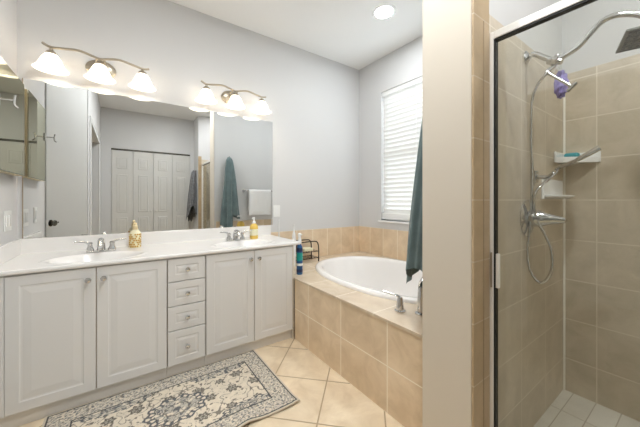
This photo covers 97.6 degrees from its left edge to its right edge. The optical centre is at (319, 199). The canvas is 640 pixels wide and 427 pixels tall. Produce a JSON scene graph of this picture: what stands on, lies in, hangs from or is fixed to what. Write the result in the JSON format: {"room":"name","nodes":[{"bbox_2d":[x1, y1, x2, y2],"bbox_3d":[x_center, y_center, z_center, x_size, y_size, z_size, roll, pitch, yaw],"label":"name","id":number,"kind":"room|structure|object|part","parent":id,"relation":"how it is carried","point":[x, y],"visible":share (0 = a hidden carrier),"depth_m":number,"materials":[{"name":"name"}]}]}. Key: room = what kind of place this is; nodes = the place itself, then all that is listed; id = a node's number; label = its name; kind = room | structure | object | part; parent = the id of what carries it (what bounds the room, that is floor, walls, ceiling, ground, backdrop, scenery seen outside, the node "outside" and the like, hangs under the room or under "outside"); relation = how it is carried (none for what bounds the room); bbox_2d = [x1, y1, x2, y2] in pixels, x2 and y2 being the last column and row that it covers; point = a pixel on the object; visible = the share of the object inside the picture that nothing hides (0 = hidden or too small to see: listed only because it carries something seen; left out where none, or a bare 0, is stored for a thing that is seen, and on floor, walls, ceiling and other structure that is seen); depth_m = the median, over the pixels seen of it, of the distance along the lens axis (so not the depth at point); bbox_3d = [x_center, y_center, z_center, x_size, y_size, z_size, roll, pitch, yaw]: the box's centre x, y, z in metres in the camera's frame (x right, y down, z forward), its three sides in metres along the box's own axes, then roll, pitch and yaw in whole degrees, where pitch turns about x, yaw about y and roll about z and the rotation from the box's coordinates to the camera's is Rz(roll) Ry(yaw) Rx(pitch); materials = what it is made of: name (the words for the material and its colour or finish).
{"room":"bathroom","nodes":[
{"label":"bathroom","id":0,"kind":"room"},
{"bbox_2d":[0,0,16,245],"bbox_3d":[-1.537,-0.238,1.107,0.150,2.741,1.517,0,0,-35],"label":"wall","id":1,"kind":"structure","parent":0,"point":[8,8],"depth_m":1.64,"materials":[{"name":"paint"}]},
{"bbox_2d":[4,210,11,231],"bbox_3d":[-1.800,0.120,1.616,0.008,0.118,0.118,0,0,-35],"label":"light switch","id":2,"kind":"object","parent":1,"relation":"attached to","point":[7,214],"visible":1,"depth_m":1.61,"materials":[{"name":"white plastic"}]},
{"bbox_2d":[0,56,24,175],"bbox_3d":[-1.720,-0.435,1.534,0.043,0.573,0.507,0,0,-35],"label":"medicine cabinet","id":3,"kind":"object","parent":1,"relation":"attached to","point":[11,118],"visible":1,"depth_m":1.54,"materials":[{"name":"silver metal"}]},
{"bbox_2d":[0,95,18,108],"bbox_3d":[-1.549,-0.493,1.393,0.072,0.068,0.024,0,0,-35],"label":"robe hook","id":4,"kind":"object","parent":3,"relation":"attached to","point":[15,96],"visible":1,"depth_m":1.40,"materials":[{"name":"silver metal"}]},
{"bbox_2d":[17,0,358,307],"bbox_3d":[-0.758,-0.238,2.680,3.239,2.741,0.150,0,0,-35],"label":"wall","id":5,"kind":"structure","parent":0,"point":[312,100],"depth_m":2.54,"materials":[{"name":"paint"}]},
{"bbox_2d":[32,41,155,91],"bbox_3d":[-1.509,-0.910,1.924,0.661,0.177,0.214,0,0,-35],"label":"vanity light","id":6,"kind":"object","parent":5,"relation":"attached to","point":[99,70],"visible":1,"depth_m":1.89,"materials":[{"name":"white glass"}]},
{"bbox_3d":[-1.696,-0.870,1.767,0.174,0.096,0.174,0,0,-35],"label":"lamp shade","id":7,"kind":"part","parent":6,"relation":"part of","materials":[{"name":"white glass"}]},
{"bbox_3d":[-1.498,-0.870,1.908,0.174,0.096,0.174,0,0,-35],"label":"lamp shade","id":8,"kind":"part","parent":6,"relation":"part of","materials":[{"name":"white glass"}]},
{"bbox_3d":[-1.299,-0.870,2.049,0.174,0.096,0.174,0,0,-35],"label":"lamp shade","id":9,"kind":"part","parent":6,"relation":"part of","materials":[{"name":"white glass"}]},
{"bbox_2d":[20,225,270,254],"bbox_3d":[-1.198,0.306,2.263,1.738,0.119,0.021,0,0,-35],"label":"backsplash","id":10,"kind":"structure","parent":5,"relation":"attached to","point":[48,244],"depth_m":2.08,"materials":[{"name":"stone"}]},
{"bbox_2d":[22,78,271,238],"bbox_3d":[-1.183,-0.265,2.281,1.737,1.021,0.008,0,0,-35],"label":"vanity mirror","id":11,"kind":"object","parent":5,"relation":"attached to","point":[96,162],"visible":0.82,"depth_m":2.12,"materials":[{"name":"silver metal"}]},
{"bbox_2d":[195,80,270,114],"bbox_3d":[-0.749,-0.901,2.463,0.661,0.177,0.214,0,0,-35],"label":"vanity light","id":12,"kind":"object","parent":5,"relation":"attached to","point":[233,100],"visible":1,"depth_m":2.44,"materials":[{"name":"white glass"}]},
{"bbox_3d":[-0.936,-0.861,2.306,0.174,0.096,0.174,0,0,-35],"label":"lamp shade","id":13,"kind":"part","parent":12,"relation":"part of","materials":[{"name":"white glass"}]},
{"bbox_3d":[-0.737,-0.861,2.446,0.174,0.096,0.174,0,0,-35],"label":"lamp shade","id":14,"kind":"part","parent":12,"relation":"part of","materials":[{"name":"white glass"}]},
{"bbox_3d":[-0.538,-0.861,2.587,0.174,0.096,0.174,0,0,-35],"label":"lamp shade","id":15,"kind":"part","parent":12,"relation":"part of","materials":[{"name":"white glass"}]},
{"bbox_2d":[273,205,279,216],"bbox_3d":[-0.434,0.111,2.812,0.072,0.115,0.008,0,0,-35],"label":"wall outlet","id":16,"kind":"object","parent":5,"relation":"attached to","point":[276,208],"visible":1,"depth_m":2.81,"materials":[{"name":"white plastic"}]},
{"bbox_2d":[271,226,358,258],"bbox_3d":[-0.015,0.476,3.106,1.235,0.310,0.012,0,0,-35],"label":"trim","id":17,"kind":"structure","parent":5,"relation":"attached to","point":[340,240],"depth_m":3.19,"materials":[{"name":"tile"}]},
{"bbox_2d":[18,308,402,426],"bbox_3d":[0.047,1.192,0.496,4.450,0.120,4.646,0,0,-35],"label":"floor","id":18,"kind":"structure","parent":0,"point":[327,399],"depth_m":1.60,"materials":[{"name":"tile"}]},
{"bbox_2d":[0,259,166,426],"bbox_3d":[-1.424,0.750,1.747,0.772,0.764,0.594,0,0,-35],"label":"base cabinet","id":19,"kind":"object","parent":18,"relation":"on","point":[70,338],"visible":0.99,"depth_m":1.51,"materials":[{"name":"paint"}]},
{"bbox_3d":[-1.389,0.712,1.458,0.346,0.677,0.018,0,0,-35],"label":"door","id":20,"kind":"part","parent":19,"relation":"part of","materials":[{"name":"white wood"}]},
{"bbox_3d":[-1.259,0.436,1.520,0.031,0.031,0.032,0,0,-35],"label":"knob","id":21,"kind":"part","parent":19,"relation":"part of","materials":[{"name":"silver metal"}]},
{"bbox_3d":[-1.104,0.712,1.660,0.344,0.677,0.018,0,0,-35],"label":"door","id":22,"kind":"part","parent":19,"relation":"part of","materials":[{"name":"white wood"}]},
{"bbox_2d":[0,225,299,275],"bbox_3d":[-1.037,0.358,2.036,1.738,0.222,0.577,0,0,-35],"label":"countertop","id":23,"kind":"structure","parent":19,"relation":"on","point":[30,255],"depth_m":1.87,"materials":[{"name":"stone"}]},
{"bbox_2d":[37,251,147,264],"bbox_3d":[-1.344,0.405,1.690,0.521,0.128,0.350,0,0,-35],"label":"basin","id":24,"kind":"object","parent":23,"relation":"in","point":[111,257],"depth_m":1.70,"materials":[{"name":"white ceramic"}]},
{"bbox_2d":[73,238,125,252],"bbox_3d":[-1.423,0.295,1.818,0.274,0.095,0.142,0,0,-35],"label":"sink faucet","id":25,"kind":"object","parent":23,"relation":"on","point":[101,247],"visible":1,"depth_m":1.82,"materials":[{"name":"silver metal"}]},
{"bbox_3d":[-1.511,0.295,1.795,0.043,0.071,0.103,0,0,35],"label":"handle","id":26,"kind":"part","parent":25,"relation":"part of","materials":[{"name":"silver metal"}]},
{"bbox_3d":[-1.423,0.290,1.818,0.048,0.085,0.142,0,0,-35],"label":"spout","id":27,"kind":"part","parent":25,"relation":"part of","materials":[{"name":"silver metal"}]},
{"bbox_3d":[-1.372,0.295,1.894,0.103,0.071,0.043,0,0,-15],"label":"handle","id":28,"kind":"part","parent":25,"relation":"part of","materials":[{"name":"silver metal"}]},
{"bbox_2d":[129,222,140,247],"bbox_3d":[-1.338,0.253,2.027,0.077,0.180,0.059,0,0,-35],"label":"soap bottle","id":29,"kind":"object","parent":23,"relation":"on","point":[135,234],"visible":1,"depth_m":2.01,"materials":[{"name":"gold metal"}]},
{"bbox_2d":[220,229,251,240],"bbox_3d":[-0.689,0.295,2.337,0.274,0.095,0.142,0,0,-35],"label":"sink faucet","id":30,"kind":"object","parent":23,"relation":"on","point":[236,233],"visible":0.99,"depth_m":2.34,"materials":[{"name":"silver metal"}]},
{"bbox_3d":[-0.778,0.295,2.314,0.043,0.071,0.103,0,0,35],"label":"handle","id":31,"kind":"part","parent":30,"relation":"part of","materials":[{"name":"silver metal"}]},
{"bbox_3d":[-0.689,0.290,2.337,0.048,0.085,0.142,0,0,-35],"label":"spout","id":32,"kind":"part","parent":30,"relation":"part of","materials":[{"name":"silver metal"}]},
{"bbox_3d":[-0.639,0.295,2.413,0.103,0.071,0.043,0,0,-15],"label":"handle","id":33,"kind":"part","parent":30,"relation":"part of","materials":[{"name":"silver metal"}]},
{"bbox_2d":[210,239,275,247],"bbox_3d":[-0.596,0.405,2.219,0.521,0.128,0.350,0,0,-35],"label":"basin","id":34,"kind":"object","parent":23,"relation":"in","point":[249,243],"depth_m":2.29,"materials":[{"name":"white ceramic"}]},
{"bbox_2d":[250,217,257,238],"bbox_3d":[-0.588,0.248,2.492,0.075,0.190,0.060,0,0,-35],"label":"soap bottle","id":35,"kind":"object","parent":23,"relation":"on","point":[254,227],"visible":1,"depth_m":2.47,"materials":[{"name":"yellow plastic"}]},
{"bbox_2d":[42,349,299,426],"bbox_3d":[-0.769,1.120,1.509,1.136,0.022,0.673,0,0,-35],"label":"area rug","id":36,"kind":"object","parent":18,"relation":"on","point":[238,390],"visible":1,"depth_m":1.56,"materials":[{"name":"beige fabric"}]},
{"bbox_2d":[167,255,204,376],"bbox_3d":[-1.016,0.750,2.036,0.227,0.764,0.594,0,0,-35],"label":"base cabinet","id":37,"kind":"object","parent":18,"relation":"on","point":[185,275],"visible":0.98,"depth_m":1.81,"materials":[{"name":"paint"}]},
{"bbox_3d":[-0.868,0.447,1.827,0.223,0.146,0.018,0,0,-35],"label":"drawer","id":38,"kind":"part","parent":37,"relation":"part of","materials":[{"name":"white wood"}]},
{"bbox_3d":[-0.868,0.943,1.827,0.223,0.216,0.018,0,0,-35],"label":"drawer","id":39,"kind":"part","parent":37,"relation":"part of","materials":[{"name":"white wood"}]},
{"bbox_3d":[-0.868,0.755,1.827,0.223,0.149,0.018,0,0,-35],"label":"drawer","id":40,"kind":"part","parent":37,"relation":"part of","materials":[{"name":"white wood"}]},
{"bbox_3d":[-0.868,0.600,1.827,0.223,0.151,0.018,0,0,-35],"label":"drawer","id":41,"kind":"part","parent":37,"relation":"part of","materials":[{"name":"white wood"}]},
{"bbox_2d":[204,245,293,364],"bbox_3d":[-0.645,0.750,2.299,0.680,0.764,0.594,0,0,-35],"label":"base cabinet","id":42,"kind":"object","parent":18,"relation":"on","point":[249,294],"visible":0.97,"depth_m":2.06,"materials":[{"name":"paint"}]},
{"bbox_3d":[-0.633,0.712,1.993,0.339,0.677,0.018,0,0,-35],"label":"door","id":43,"kind":"part","parent":42,"relation":"part of","materials":[{"name":"white wood"}]},
{"bbox_3d":[-0.359,0.712,2.187,0.323,0.677,0.018,0,0,-35],"label":"door","id":44,"kind":"part","parent":42,"relation":"part of","materials":[{"name":"white wood"}]},
{"bbox_2d":[294,251,421,426],"bbox_3d":[0.484,0.881,2.371,1.245,0.501,1.764,0,0,-35],"label":"tub deck","id":45,"kind":"object","parent":18,"relation":"on","point":[376,348],"visible":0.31,"depth_m":1.65,"materials":[{"name":"tile"}]},
{"bbox_2d":[292,229,295,265],"bbox_3d":[-0.249,0.430,2.682,0.036,0.400,0.036,0,0,-35],"label":"lotion bottle","id":46,"kind":"object","parent":45,"relation":"on","point":[293,234],"visible":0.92,"depth_m":2.67,"materials":[{"name":"white plastic"}]},
{"bbox_2d":[296,233,302,274],"bbox_3d":[-0.173,0.456,2.383,0.054,0.350,0.054,0,0,-35],"label":"spray bottle","id":47,"kind":"object","parent":45,"relation":"on","point":[299,254],"visible":0.91,"depth_m":2.36,"materials":[{"name":"blue plastic"}]},
{"bbox_2d":[296,239,318,260],"bbox_3d":[-0.158,0.521,2.861,0.270,0.218,0.147,0,0,-35],"label":"wire caddy","id":48,"kind":"object","parent":45,"relation":"on","point":[310,241],"visible":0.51,"depth_m":2.87,"materials":[{"name":"brown metal"}]},
{"bbox_2d":[303,247,312,251],"bbox_3d":[-0.135,0.505,2.873,0.105,0.031,0.083,0,0,-35],"label":"soap box","id":49,"kind":"object","parent":48,"relation":"on","point":[305,249],"visible":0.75,"depth_m":2.84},
{"bbox_3d":[-0.119,0.521,2.806,0.270,0.218,0.011,0,0,-35],"label":"frame","id":50,"kind":"part","parent":48,"relation":"part of","materials":[{"name":"brown metal"}]},
{"bbox_2d":[303,255,318,259],"bbox_3d":[-0.158,0.590,2.861,0.260,0.008,0.143,0,0,-35],"label":"shelf","id":51,"kind":"object","parent":48,"relation":"attached to","point":[307,255],"depth_m":2.87,"materials":[{"name":"brown metal"}]},
{"bbox_2d":[315,256,421,303],"bbox_3d":[0.574,0.815,2.349,1.000,0.422,1.489,0,0,-35],"label":"bathtub","id":52,"kind":"object","parent":45,"relation":"in","point":[369,275],"visible":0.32,"depth_m":2.82,"materials":[{"name":"white ceramic"}]},
{"bbox_2d":[383,290,405,312],"bbox_3d":[0.429,0.578,1.610,0.125,0.105,0.060,0,0,41],"label":"tap","id":53,"kind":"object","parent":45,"relation":"on","point":[399,308],"visible":1,"depth_m":1.58,"materials":[{"name":"silver metal"}]},
{"bbox_3d":[0.414,0.545,1.607,0.108,0.039,0.025,0,0,23],"label":"lever","id":54,"kind":"part","parent":53,"relation":"part of","materials":[{"name":"silver metal"}]},
{"bbox_3d":[0.454,0.588,1.589,0.060,0.084,0.059,0,0,-35],"label":"stem","id":55,"kind":"part","parent":53,"relation":"part of","materials":[{"name":"silver metal"}]},
{"bbox_2d":[415,278,421,315],"bbox_3d":[0.596,0.533,1.595,0.063,0.195,0.185,0,0,38],"label":"tub spout","id":56,"kind":"object","parent":45,"relation":"on","point":[418,312],"visible":0.37,"depth_m":1.54,"materials":[{"name":"silver metal"}]},
{"bbox_3d":[0.599,0.530,1.600,0.040,0.190,0.173,0,0,38],"label":"spout","id":57,"kind":"part","parent":56,"relation":"part of","materials":[{"name":"silver metal"}]},
{"bbox_2d":[168,0,421,69],"bbox_3d":[0.047,-1.659,0.496,4.450,0.100,4.646,0,0,-35],"label":"ceiling","id":58,"kind":"structure","parent":0,"point":[346,32],"depth_m":2.54,"materials":[{"name":"paint"}]},
{"bbox_2d":[372,4,395,19],"bbox_3d":[0.548,-1.606,2.397,0.204,0.006,0.204,0,0,-35],"label":"recessed light","id":59,"kind":"object","parent":58,"relation":"in","point":[384,11],"visible":1,"depth_m":2.38,"materials":[{"name":"white"}]},
{"bbox_2d":[359,36,421,260],"bbox_3d":[1.065,-0.238,2.759,0.172,2.741,1.827,0,0,-35],"label":"wall","id":60,"kind":"structure","parent":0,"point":[403,65],"depth_m":3.22,"materials":[{"name":"paint"}]},
{"bbox_2d":[382,77,421,220],"bbox_3d":[0.986,-0.500,2.821,0.054,1.431,0.907,0,0,-35],"label":"window blind","id":61,"kind":"object","parent":60,"relation":"attached to","point":[402,106],"visible":0.47,"depth_m":2.99,"materials":[{"name":"white plastic"}]},
{"bbox_3d":[0.985,0.181,2.820,0.048,0.068,0.903,0,0,-35],"label":"rail","id":62,"kind":"part","parent":61,"relation":"part of","materials":[{"name":"white"}]},
{"bbox_2d":[489,0,561,70],"bbox_3d":[1.056,-0.238,1.560,1.274,2.741,0.219,0,0,-35],"label":"wall partition","id":63,"kind":"structure","parent":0,"point":[545,38],"depth_m":1.48,"materials":[{"name":"beige paint"}]},
{"bbox_2d":[422,0,471,426],"bbox_3d":[0.532,-0.238,1.189,0.008,2.741,0.219,0,0,-35],"label":"wall","id":64,"kind":"structure","parent":63,"relation":"attached to","point":[446,24],"depth_m":1.18,"materials":[{"name":"white paint"}]},
{"bbox_2d":[472,0,488,426],"bbox_3d":[0.649,0.149,1.132,0.128,1.967,0.010,0,0,-35],"label":"wall tiles","id":65,"kind":"structure","parent":63,"relation":"attached to","point":[480,8],"depth_m":1.12,"materials":[{"name":"tile"}]},
{"bbox_2d":[483,21,483,426],"bbox_3d":[0.662,0.204,1.135,0.004,1.857,0.005,0,0,-35],"label":"trim","id":66,"kind":"structure","parent":63,"relation":"attached to","point":[483,21],"depth_m":1.13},
{"bbox_2d":[489,14,562,426],"bbox_3d":[1.108,0.199,1.456,0.996,1.947,0.010,0,0,-35],"label":"shower wall","id":67,"kind":"structure","parent":63,"relation":"attached to","point":[530,313],"depth_m":1.36,"materials":[{"name":"tile"}]},
{"bbox_2d":[520,200,566,235],"bbox_3d":[1.077,0.090,1.334,0.180,0.180,0.152,0,0,-35],"label":"shower valve","id":68,"kind":"object","parent":63,"relation":"attached to","point":[545,219],"visible":0.82,"depth_m":1.34,"materials":[{"name":"silver metal"}]},
{"bbox_3d":[1.081,0.090,1.328,0.080,0.081,0.138,0,0,-35],"label":"handle","id":69,"kind":"part","parent":68,"relation":"part of","materials":[{"name":"silver metal"}]},
{"bbox_2d":[534,171,556,182],"bbox_3d":[1.136,-0.119,1.413,0.044,0.060,0.092,0,0,-35],"label":"bracket","id":70,"kind":"object","parent":63,"relation":"attached to","point":[537,176],"visible":0.82,"depth_m":1.43,"materials":[{"name":"silver metal"}]},
{"bbox_3d":[1.113,-0.119,1.445,0.044,0.060,0.014,0,0,-35],"label":"wall plate","id":71,"kind":"part","parent":70,"relation":"part of","materials":[{"name":"silver metal"}]},
{"bbox_2d":[541,179,574,198],"bbox_3d":[1.353,-0.060,1.565,0.329,0.110,0.096,0,0,-35],"label":"soap dish","id":72,"kind":"object","parent":63,"relation":"attached to","point":[553,189],"visible":0.94,"depth_m":1.54,"materials":[{"name":"white ceramic"}]},
{"bbox_3d":[1.329,-0.060,1.599,0.329,0.110,0.012,0,0,-35],"label":"plate","id":73,"kind":"part","parent":72,"relation":"part of","materials":[{"name":"white ceramic"}]},
{"bbox_2d":[545,195,574,198],"bbox_3d":[1.356,-0.017,1.560,0.302,0.020,0.085,0,0,-35],"label":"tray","id":74,"kind":"object","parent":72,"relation":"on","point":[546,196],"depth_m":1.50,"materials":[{"name":"white ceramic"}]},
{"bbox_2d":[563,97,564,389],"bbox_3d":[1.509,0.199,1.732,0.014,1.947,0.014,0,0,-35],"label":"trim","id":75,"kind":"structure","parent":63,"relation":"attached to","point":[563,97],"depth_m":1.73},
{"bbox_2d":[526,65,601,283],"bbox_3d":[1.098,-0.115,1.275,0.169,1.026,0.214,0,0,-4],"label":"shower","id":76,"kind":"object","parent":63,"relation":"attached to","point":[596,149],"visible":1,"depth_m":1.34,"materials":[{"name":"silver metal"}]},
{"bbox_2d":[554,151,600,163],"bbox_3d":[1.481,-0.249,1.613,0.185,0.064,0.165,0,0,-35],"label":"corner shelf","id":77,"kind":"object","parent":63,"relation":"attached to","point":[559,158],"visible":0.76,"depth_m":1.61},
{"bbox_2d":[564,152,579,156],"bbox_3d":[1.490,-0.263,1.656,0.050,0.028,0.065,0,0,-35],"label":"soap bar","id":78,"kind":"object","parent":77,"relation":"on","point":[575,154],"visible":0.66,"depth_m":1.64,"materials":[{"name":"teal"}]},
{"bbox_2d":[524,11,639,91],"bbox_3d":[1.163,-0.621,1.163,0.526,0.282,0.211,0,0,42],"label":"shower","id":79,"kind":"object","parent":63,"relation":"attached to","point":[630,40],"visible":1,"depth_m":1.18,"materials":[{"name":"silver metal"}]},
{"bbox_3d":[1.059,-0.678,1.338,0.025,0.089,0.117,0,0,-35],"label":"arm","id":80,"kind":"part","parent":79,"relation":"part of","materials":[{"name":"silver metal"}]},
{"bbox_2d":[553,66,568,98],"bbox_3d":[1.126,-0.555,1.325,0.086,0.152,0.057,0,0,1],"label":"loofah","id":81,"kind":"object","parent":79,"relation":"hanging from","point":[560,89],"visible":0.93,"depth_m":1.31,"materials":[{"name":"purple"}]},
{"bbox_3d":[1.098,-0.555,1.274,0.026,0.150,0.120,0,0,-35],"label":"lever","id":82,"kind":"part","parent":79,"relation":"part of","materials":[{"name":"silver metal"}]},
{"bbox_3d":[1.189,-0.698,1.169,0.042,0.129,0.312,0,0,-35],"label":"rain arm","id":83,"kind":"part","parent":79,"relation":"part of","materials":[{"name":"silver metal"}]},
{"bbox_3d":[1.279,-0.642,1.057,0.200,0.034,0.200,0,0,39],"label":"head plate","id":84,"kind":"part","parent":79,"relation":"part of","materials":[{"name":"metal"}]},
{"bbox_3d":[0.623,-0.646,1.424,0.036,0.047,0.058,0,0,-35],"label":"towel hook","id":85,"kind":"object","parent":63,"relation":"attached to","visible":0},
{"bbox_2d":[406,123,421,283],"bbox_3d":[0.573,-0.100,1.485,0.300,1.121,0.211,0,0,-35],"label":"bath towel","id":86,"kind":"object","parent":85,"relation":"hanging from","point":[414,247],"visible":0.21,"depth_m":1.41,"materials":[{"name":"teal fabric"}]},
{"bbox_2d":[533,390,639,426],"bbox_3d":[1.428,1.212,0.975,1.031,0.080,1.165,0,0,-35],"label":"floor","id":87,"kind":"structure","parent":0,"point":[569,409],"depth_m":1.52,"materials":[{"name":"tile"}]},
{"bbox_3d":[1.026,1.102,0.690,0.105,0.140,1.145,0,0,-35],"label":"trim","id":88,"kind":"structure","parent":87,"relation":"on","visible":0},
{"bbox_2d":[490,0,596,426],"bbox_3d":[1.047,0.169,0.705,0.037,1.727,1.144,0,0,-35],"label":"door frame","id":89,"kind":"structure","parent":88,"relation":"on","point":[560,8],"depth_m":1.16,"materials":[{"name":"metal"}]},
{"bbox_3d":[0.709,0.289,1.158,0.004,0.144,0.006,0,0,-35],"label":"latch plate","id":90,"kind":"part","parent":89,"relation":"part of","materials":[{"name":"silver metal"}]},
{"bbox_3d":[0.723,0.169,1.168,0.030,1.727,0.014,0,0,-35],"label":"post","id":91,"kind":"part","parent":89,"relation":"part of","materials":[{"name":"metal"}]},
{"bbox_3d":[0.726,0.289,1.142,0.018,0.140,0.012,0,0,-35],"label":"handle","id":92,"kind":"part","parent":89,"relation":"part of","materials":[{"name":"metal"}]},
{"bbox_2d":[562,0,639,73],"bbox_3d":[1.973,-0.178,1.361,0.306,2.861,1.165,0,0,-35],"label":"wall","id":93,"kind":"structure","parent":0,"point":[601,47],"depth_m":1.62,"materials":[{"name":"paint"}]},
{"bbox_2d":[565,54,639,421],"bbox_3d":[1.847,0.199,1.266,0.010,1.947,1.155,0,0,-35],"label":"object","id":94,"kind":"structure","parent":93,"relation":"attached to","point":[602,225],"depth_m":1.59,"materials":[{"name":"tile"}]}
]}

